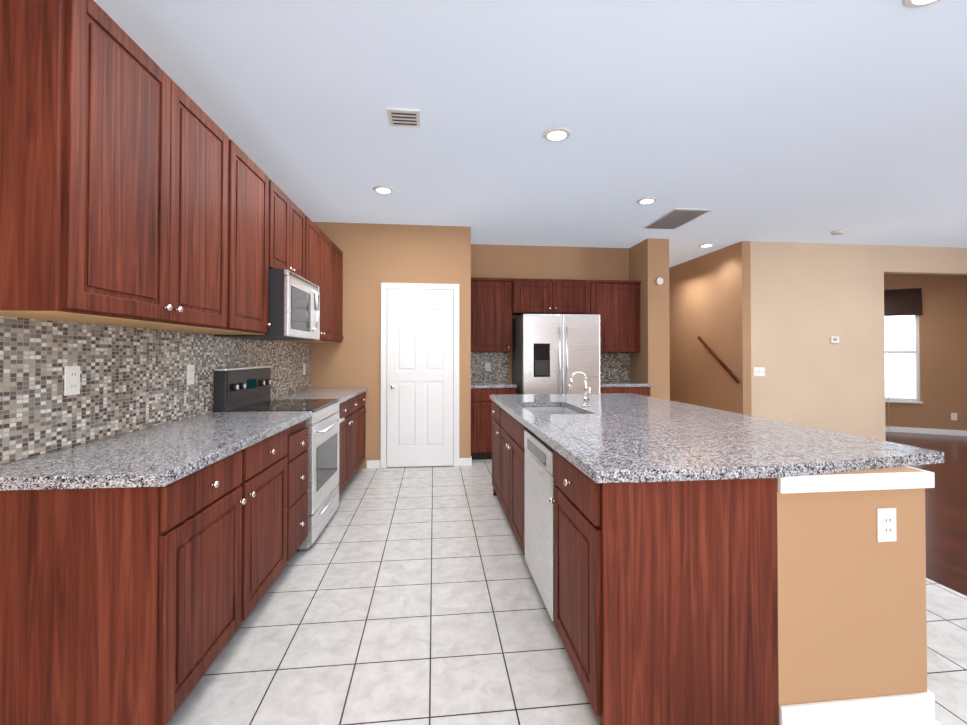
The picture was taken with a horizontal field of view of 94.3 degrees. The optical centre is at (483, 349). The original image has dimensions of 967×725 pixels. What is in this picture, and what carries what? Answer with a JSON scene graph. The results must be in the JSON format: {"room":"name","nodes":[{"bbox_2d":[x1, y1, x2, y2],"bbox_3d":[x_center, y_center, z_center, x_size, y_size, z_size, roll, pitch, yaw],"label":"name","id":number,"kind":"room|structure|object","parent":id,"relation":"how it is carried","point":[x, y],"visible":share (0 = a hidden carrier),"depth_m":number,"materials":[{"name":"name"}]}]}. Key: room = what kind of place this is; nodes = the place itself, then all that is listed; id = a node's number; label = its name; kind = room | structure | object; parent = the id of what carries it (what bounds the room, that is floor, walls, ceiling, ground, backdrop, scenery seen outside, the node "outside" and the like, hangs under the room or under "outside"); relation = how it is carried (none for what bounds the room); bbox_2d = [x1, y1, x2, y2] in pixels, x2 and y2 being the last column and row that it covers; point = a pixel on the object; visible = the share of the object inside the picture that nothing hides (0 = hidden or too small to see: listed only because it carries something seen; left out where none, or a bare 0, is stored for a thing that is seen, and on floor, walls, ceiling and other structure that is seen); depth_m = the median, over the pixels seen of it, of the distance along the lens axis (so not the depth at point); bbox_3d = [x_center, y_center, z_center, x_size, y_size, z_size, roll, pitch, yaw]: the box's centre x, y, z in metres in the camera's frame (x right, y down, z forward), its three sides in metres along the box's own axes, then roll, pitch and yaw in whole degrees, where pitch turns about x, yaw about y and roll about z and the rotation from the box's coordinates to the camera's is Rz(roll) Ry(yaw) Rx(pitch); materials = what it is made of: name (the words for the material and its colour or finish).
{"room":"kitchen","nodes":[
{"label":"kitchen","id":0,"kind":"room"},
{"bbox_2d":[0,388,306,464],"bbox_3d":[-1.673,-0.087,1.162,0.150,2.780,8.030,0,-1,-5],"label":"wall","id":1,"kind":"structure","parent":0,"point":[108,437],"depth_m":1.95,"materials":[{"name":"tile"}]},
{"bbox_2d":[0,0,239,331],"bbox_3d":[-1.480,-0.623,1.879,0.353,1.031,1.114,0,-1,-5],"label":"upper cabinet","id":2,"kind":"object","parent":1,"relation":"attached to","point":[139,188],"depth_m":1.51,"materials":[{"name":"brown wood"}]},
{"bbox_2d":[0,316,310,463],"bbox_3d":[-1.763,0.145,3.084,0.008,0.519,3.880,0,-1,-5],"label":"backsplash","id":3,"kind":"structure","parent":1,"relation":"attached to","point":[133,379],"depth_m":1.98,"materials":[{"name":"tile"}]},
{"bbox_2d":[64,366,79,395],"bbox_3d":[-1.641,0.125,1.790,0.008,0.115,0.072,0,-1,-5],"label":"electrical outlet","id":4,"kind":"object","parent":3,"relation":"attached to","point":[71,380],"visible":1,"depth_m":1.78,"materials":[{"name":"white plastic"}]},
{"bbox_2d":[187,365,193,384],"bbox_3d":[-1.715,0.150,2.627,0.008,0.115,0.072,0,-1,-5],"label":"electrical outlet","id":5,"kind":"object","parent":3,"relation":"attached to","point":[190,374],"visible":1,"depth_m":2.62,"materials":[{"name":"white plastic"}]},
{"bbox_2d":[303,364,305,374],"bbox_3d":[-1.904,0.216,4.768,0.008,0.115,0.072,0,-1,-5],"label":"electrical outlet","id":6,"kind":"object","parent":3,"relation":"attached to","point":[304,369],"visible":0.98,"depth_m":4.75,"materials":[{"name":"white plastic"}]},
{"bbox_2d":[189,149,275,334],"bbox_3d":[-1.547,-0.615,2.635,0.353,1.031,0.695,0,-1,-5],"label":"upper cabinet","id":7,"kind":"object","parent":1,"relation":"attached to","point":[257,191],"depth_m":2.71,"materials":[{"name":"brown wood"}]},
{"bbox_2d":[276,185,307,279],"bbox_3d":[-1.604,-0.824,3.291,0.353,0.596,0.764,0,-1,-5],"label":"upper cabinet","id":8,"kind":"object","parent":1,"relation":"attached to","point":[291,222],"depth_m":3.32,"materials":[{"name":"brown wood"}]},
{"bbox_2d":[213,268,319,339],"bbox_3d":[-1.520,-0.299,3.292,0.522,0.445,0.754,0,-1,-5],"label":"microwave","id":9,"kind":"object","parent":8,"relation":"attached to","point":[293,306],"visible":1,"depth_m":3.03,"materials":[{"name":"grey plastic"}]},
{"bbox_2d":[282,217,335,342],"bbox_3d":[-1.678,-0.597,4.125,0.353,1.031,1.063,0,-1,-5],"label":"upper cabinet","id":10,"kind":"object","parent":1,"relation":"attached to","point":[321,250],"depth_m":4.27,"materials":[{"name":"brown wood"}]},
{"bbox_2d":[336,246,343,342],"bbox_3d":[-1.735,-0.589,4.773,0.353,1.031,0.531,0,-1,-5],"label":"upper cabinet","id":11,"kind":"object","parent":1,"relation":"attached to","point":[339,254],"depth_m":4.89,"materials":[{"name":"brown wood"}]},
{"bbox_2d":[310,222,470,468],"bbox_3d":[-1.050,-0.039,5.177,1.800,2.780,0.120,0,-1,-6],"label":"wall","id":12,"kind":"structure","parent":0,"point":[375,256],"depth_m":5.10,"materials":[{"name":"beige paint"}]},
{"bbox_2d":[367,460,379,468],"bbox_3d":[-1.246,1.305,5.073,0.150,0.090,0.012,0,-1,-6],"label":"baseboard","id":13,"kind":"structure","parent":12,"relation":"attached to","point":[373,463],"depth_m":5.07,"materials":[{"name":"white paint"}]},
{"bbox_2d":[380,283,458,467],"bbox_3d":[-0.723,0.298,5.137,0.892,2.105,0.018,0,-1,-6],"label":"door frame","id":14,"kind":"structure","parent":12,"relation":"attached to","point":[383,449],"depth_m":5.12,"materials":[{"name":"white paint"}]},
{"bbox_2d":[387,289,452,466],"bbox_3d":[-0.719,0.326,5.104,0.752,2.023,0.083,0,-1,-6],"label":"pantry door","id":15,"kind":"structure","parent":12,"relation":"in","point":[419,377],"depth_m":5.13,"materials":[{"name":"white paint"}]},
{"bbox_2d":[459,458,470,465],"bbox_3d":[-0.212,1.306,5.188,0.152,0.090,0.012,0,-1,-6],"label":"baseboard","id":16,"kind":"structure","parent":12,"relation":"attached to","point":[464,461],"depth_m":5.18,"materials":[{"name":"white paint"}]},
{"bbox_2d":[94,0,966,267],"bbox_3d":[3.189,-1.497,3.712,10.300,0.100,12.000,0,-1,-6],"label":"ceiling","id":17,"kind":"structure","parent":0,"point":[804,121],"depth_m":2.73,"materials":[{"name":"white paint"}]},
{"bbox_2d":[373,185,393,193],"bbox_3d":[-0.903,-1.436,4.048,0.190,0.013,0.190,0,-1,-6],"label":"recessed light","id":18,"kind":"object","parent":17,"relation":"in","point":[381,189],"visible":1,"depth_m":4.02,"materials":[{"name":"white plastic"}]},
{"bbox_2d":[387,108,420,127],"bbox_3d":[-0.497,-1.450,2.817,0.200,0.013,0.200,0,-1,-6],"label":"ceiling vent","id":19,"kind":"object","parent":17,"relation":"in","point":[403,117],"visible":1,"depth_m":2.79,"materials":[{"name":"white metal"}]},
{"bbox_2d":[543,127,570,141],"bbox_3d":[0.497,-1.448,3.031,0.190,0.013,0.190,0,-1,-6],"label":"recessed light","id":20,"kind":"object","parent":17,"relation":"in","point":[555,134],"visible":0.98,"depth_m":3.01,"materials":[{"name":"white plastic"}]},
{"bbox_2d":[636,197,656,204],"bbox_3d":[1.580,-1.432,4.338,0.190,0.013,0.190,0,-1,-6],"label":"recessed light","id":21,"kind":"object","parent":17,"relation":"in","point":[646,200],"visible":0.96,"depth_m":4.31,"materials":[{"name":"white plastic"}]},
{"bbox_2d":[643,208,711,228],"bbox_3d":[2.108,-1.423,4.935,0.400,0.016,0.710,0,-1,-6],"label":"ceiling vent","id":22,"kind":"object","parent":17,"relation":"in","point":[675,218],"visible":1,"depth_m":4.87,"materials":[{"name":"grey metal"}]},
{"bbox_2d":[699,243,713,246],"bbox_3d":[3.039,-1.411,6.109,0.190,0.013,0.190,0,-1,-6],"label":"recessed light","id":23,"kind":"object","parent":17,"relation":"in","point":[707,245],"visible":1,"depth_m":6.08,"materials":[{"name":"white plastic"}]},
{"bbox_2d":[830,230,843,234],"bbox_3d":[4.286,-1.409,5.432,0.130,0.034,0.130,0,-1,-6],"label":"smoke detector","id":24,"kind":"object","parent":17,"relation":"attached to","point":[838,232],"visible":1,"depth_m":5.40,"materials":[{"name":"white plastic"}]},
{"bbox_2d":[901,0,940,7],"bbox_3d":[1.838,-1.462,1.831,0.190,0.013,0.190,0,-1,-6],"label":"recessed light","id":25,"kind":"object","parent":17,"relation":"in","point":[914,3],"visible":1,"depth_m":1.89,"materials":[{"name":"white plastic"}]},
{"bbox_2d":[471,244,628,382],"bbox_3d":[0.982,-0.027,6.227,2.710,2.780,0.120,0,-1,-6],"label":"wall","id":26,"kind":"structure","parent":0,"point":[538,262],"depth_m":6.17,"materials":[{"name":"beige paint"}]},
{"bbox_2d":[471,352,507,381],"bbox_3d":[0.050,0.231,6.056,0.580,0.419,0.008,0,-1,-6],"label":"backsplash","id":27,"kind":"structure","parent":26,"relation":"attached to","point":[498,361],"depth_m":6.06,"materials":[{"name":"tile"}]},
{"bbox_2d":[485,363,490,370],"bbox_3d":[0.060,0.241,6.049,0.072,0.115,0.008,0,-1,-6],"label":"outlet","id":28,"kind":"object","parent":27,"relation":"attached to","point":[487,366],"visible":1,"depth_m":6.05,"materials":[{"name":"white plastic"}]},
{"bbox_2d":[471,278,640,352],"bbox_3d":[0.928,-0.430,5.948,2.294,0.950,0.411,0,-1,-6],"label":"upper cabinet","id":29,"kind":"object","parent":26,"relation":"attached to","point":[497,304],"visible":0.81,"depth_m":5.78,"materials":[{"name":"brown wood"}]},
{"bbox_2d":[600,353,629,380],"bbox_3d":[1.709,0.233,6.240,0.680,0.419,0.008,0,-1,-6],"label":"backsplash","id":30,"kind":"structure","parent":26,"relation":"attached to","point":[614,366],"depth_m":6.25,"materials":[{"name":"tile"}]},
{"bbox_2d":[166,459,966,724],"bbox_3d":[0.427,1.361,1.813,4.400,0.100,8.900,0,-1,-6],"label":"floor","id":31,"kind":"structure","parent":0,"point":[403,596],"depth_m":2.08,"materials":[{"name":"white tile"}]},
{"bbox_2d":[0,427,291,724],"bbox_3d":[-1.360,0.872,1.940,0.610,0.880,1.151,0,-1,-5],"label":"base cabinet","id":32,"kind":"object","parent":31,"relation":"on","point":[140,570],"depth_m":1.39,"materials":[{"name":"brown wood"}]},
{"bbox_2d":[0,411,311,490],"bbox_3d":[-1.362,0.415,2.132,0.619,0.040,1.559,0,-1,-5],"label":"countertop","id":33,"kind":"structure","parent":32,"relation":"on","point":[163,455],"depth_m":1.65,"materials":[{"name":"grey stone"}]},
{"bbox_2d":[213,366,344,550],"bbox_3d":[-1.433,0.729,3.287,0.681,1.198,0.763,0,-1,-5],"label":"range","id":34,"kind":"object","parent":31,"relation":"on","point":[241,389],"visible":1,"depth_m":3.14,"materials":[{"name":"silver metal"}]},
{"bbox_2d":[292,419,307,555],"bbox_3d":[-1.420,0.881,2.673,0.600,0.880,0.460,0,-1,-5],"label":"base cabinet","id":35,"kind":"object","parent":31,"relation":"on","point":[300,432],"depth_m":2.74,"materials":[{"name":"brown wood"}]},
{"bbox_2d":[338,395,359,493],"bbox_3d":[-1.550,0.899,4.154,0.600,0.880,0.989,0,-1,-5],"label":"base cabinet","id":36,"kind":"object","parent":31,"relation":"on","point":[349,429],"depth_m":4.17,"materials":[{"name":"brown wood"}]},
{"bbox_2d":[272,387,367,402],"bbox_3d":[-1.558,0.441,4.353,0.619,0.040,1.375,0,-1,-5],"label":"countertop","id":37,"kind":"structure","parent":36,"relation":"on","point":[342,393],"depth_m":4.23,"materials":[{"name":"grey stone"}]},
{"bbox_2d":[360,391,367,465],"bbox_3d":[-1.604,0.906,4.767,0.600,0.880,0.530,0,-1,-5],"label":"base cabinet","id":38,"kind":"object","parent":31,"relation":"on","point":[363,410],"depth_m":4.87,"materials":[{"name":"brown wood"}]},
{"bbox_2d":[471,385,516,459],"bbox_3d":[0.086,0.917,5.733,0.577,0.880,0.621,0,-1,-6],"label":"base cabinet","id":39,"kind":"object","parent":31,"relation":"on","point":[481,423],"depth_m":5.41,"materials":[{"name":"brown wood"}]},
{"bbox_2d":[471,382,514,388],"bbox_3d":[0.087,0.457,5.734,0.577,0.040,0.630,0,-1,-6],"label":"countertop","id":40,"kind":"structure","parent":39,"relation":"on","point":[474,385],"depth_m":5.50,"materials":[{"name":"grey stone"}]},
{"bbox_2d":[512,314,599,393],"bbox_3d":[0.907,0.460,5.719,0.960,1.755,0.802,0,-1,-6],"label":"fridge","id":41,"kind":"object","parent":31,"relation":"on","point":[552,353],"visible":0.56,"depth_m":5.38,"materials":[{"name":"grey metal"}]},
{"bbox_2d":[600,385,650,395],"bbox_3d":[1.743,0.920,5.916,0.677,0.880,0.621,0,-1,-6],"label":"base cabinet","id":42,"kind":"object","parent":31,"relation":"on","point":[644,390],"depth_m":5.62,"materials":[{"name":"brown wood"}]},
{"bbox_2d":[600,381,646,384],"bbox_3d":[1.743,0.460,5.917,0.677,0.040,0.630,0,-1,-6],"label":"countertop","id":43,"kind":"structure","parent":42,"relation":"on","point":[601,382],"depth_m":5.69,"materials":[{"name":"grey stone"}]},
{"bbox_2d":[492,401,940,724],"bbox_3d":[0.808,0.883,2.824,1.239,0.880,2.712,0,-1,-6],"label":"kitchen island","id":44,"kind":"object","parent":31,"relation":"on","point":[712,566],"depth_m":1.50,"materials":[{"name":"brown wood"}]},
{"bbox_2d":[524,429,555,620],"bbox_3d":[0.566,0.888,2.324,0.602,0.858,0.613,0,-1,-6],"label":"dishwasher","id":45,"kind":"object","parent":44,"relation":"in","point":[540,484],"visible":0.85,"depth_m":2.20,"materials":[{"name":"grey plastic"}]},
{"bbox_2d":[490,394,741,480],"bbox_3d":[0.452,0.422,2.798,0.495,0.040,2.720,0,-1,-6],"label":"island countertop","id":46,"kind":"structure","parent":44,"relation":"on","point":[599,445],"depth_m":1.80,"materials":[{"name":"grey stone"}]},
{"bbox_2d":[568,371,590,406],"bbox_3d":[0.678,0.280,3.154,0.159,0.252,0.096,0,-1,-6],"label":"faucet","id":47,"kind":"object","parent":46,"relation":"on","point":[586,400],"visible":1,"depth_m":3.16,"materials":[{"name":"silver metal"}]},
{"bbox_2d":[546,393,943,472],"bbox_3d":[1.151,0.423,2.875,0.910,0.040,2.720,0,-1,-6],"label":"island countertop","id":48,"kind":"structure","parent":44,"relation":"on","point":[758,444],"depth_m":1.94,"materials":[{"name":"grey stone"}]},
{"bbox_2d":[877,508,896,541],"bbox_3d":[1.393,0.608,1.548,0.072,0.115,0.008,0,-1,-6],"label":"outlet","id":49,"kind":"object","parent":44,"relation":"attached to","point":[886,526],"visible":1,"depth_m":1.54,"materials":[{"name":"white plastic"}]},
{"bbox_2d":[629,238,669,399],"bbox_3d":[2.051,-0.011,7.568,0.290,2.780,3.650,0,-1,-6],"label":"wall","id":50,"kind":"structure","parent":0,"point":[648,267],"depth_m":5.77,"materials":[{"name":"beige paint"}]},
{"bbox_2d":[656,277,662,284],"bbox_3d":[2.258,-0.873,5.750,0.090,0.090,0.030,0,-1,-6],"label":"sensor","id":51,"kind":"object","parent":50,"relation":"attached to","point":[659,280],"visible":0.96,"depth_m":5.74,"materials":[{"name":"white plastic"}]},
{"bbox_2d":[669,241,751,415],"bbox_3d":[3.258,-0.009,7.702,0.120,2.780,3.650,0,-1,-6],"label":"wall","id":52,"kind":"structure","parent":0,"point":[710,299],"depth_m":6.51,"materials":[{"name":"brown paint"}]},
{"bbox_2d":[697,336,739,383],"bbox_3d":[3.305,0.130,6.287,0.096,0.652,0.915,0,-1,-6],"label":"handrail","id":53,"kind":"object","parent":52,"relation":"attached to","point":[719,360],"visible":1,"depth_m":6.23,"materials":[{"name":"brown wood"}]},
{"bbox_2d":[750,241,966,440],"bbox_3d":[5.689,-0.027,6.195,4.380,2.780,0.120,0,-1,-6],"label":"wall","id":54,"kind":"structure","parent":0,"point":[808,300],"depth_m":6.02,"materials":[{"name":"beige paint"}]},
{"bbox_2d":[753,367,764,375],"bbox_3d":[3.629,0.299,5.896,0.165,0.115,0.014,0,-1,-6],"label":"light switch","id":55,"kind":"object","parent":54,"relation":"attached to","point":[758,371],"visible":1,"depth_m":5.90,"materials":[{"name":"white plastic"}]},
{"bbox_2d":[830,336,838,342],"bbox_3d":[4.713,-0.124,6.016,0.120,0.090,0.022,0,-1,-6],"label":"thermostat","id":56,"kind":"object","parent":54,"relation":"attached to","point":[834,339],"visible":1,"depth_m":6.01,"materials":[{"name":"white plastic"}]},
{"bbox_2d":[884,273,966,430],"bbox_3d":[6.305,-0.008,7.800,4.426,2.780,0.120,0,-1,27],"label":"wall","id":57,"kind":"structure","parent":0,"point":[943,351],"depth_m":7.21,"materials":[{"name":"brown paint"}]},
{"bbox_2d":[884,288,922,416],"bbox_3d":[6.729,0.159,7.541,0.955,2.300,0.154,0,-1,27],"label":"window","id":58,"kind":"structure","parent":57,"relation":"in","point":[903,310],"depth_m":7.46,"materials":[{"name":"white paint"}]},
{"bbox_2d":[885,426,966,435],"bbox_3d":[6.275,1.336,7.724,4.426,0.090,0.012,0,-1,27],"label":"baseboard","id":59,"kind":"structure","parent":57,"relation":"attached to","point":[927,431],"depth_m":7.26,"materials":[{"name":"white paint"}]},
{"bbox_2d":[951,413,956,419],"bbox_3d":[7.477,1.074,7.121,0.072,0.115,0.008,0,-1,27],"label":"outlet","id":60,"kind":"object","parent":57,"relation":"attached to","point":[953,416],"visible":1,"depth_m":7.12,"materials":[{"name":"white plastic"}]},
{"bbox_2d":[885,432,966,595],"bbox_3d":[5.376,1.386,3.920,5.900,0.100,12.000,0,-1,-6],"label":"floor","id":61,"kind":"structure","parent":0,"point":[946,526],"depth_m":3.73,"materials":[{"name":"brown wood"}]}
]}

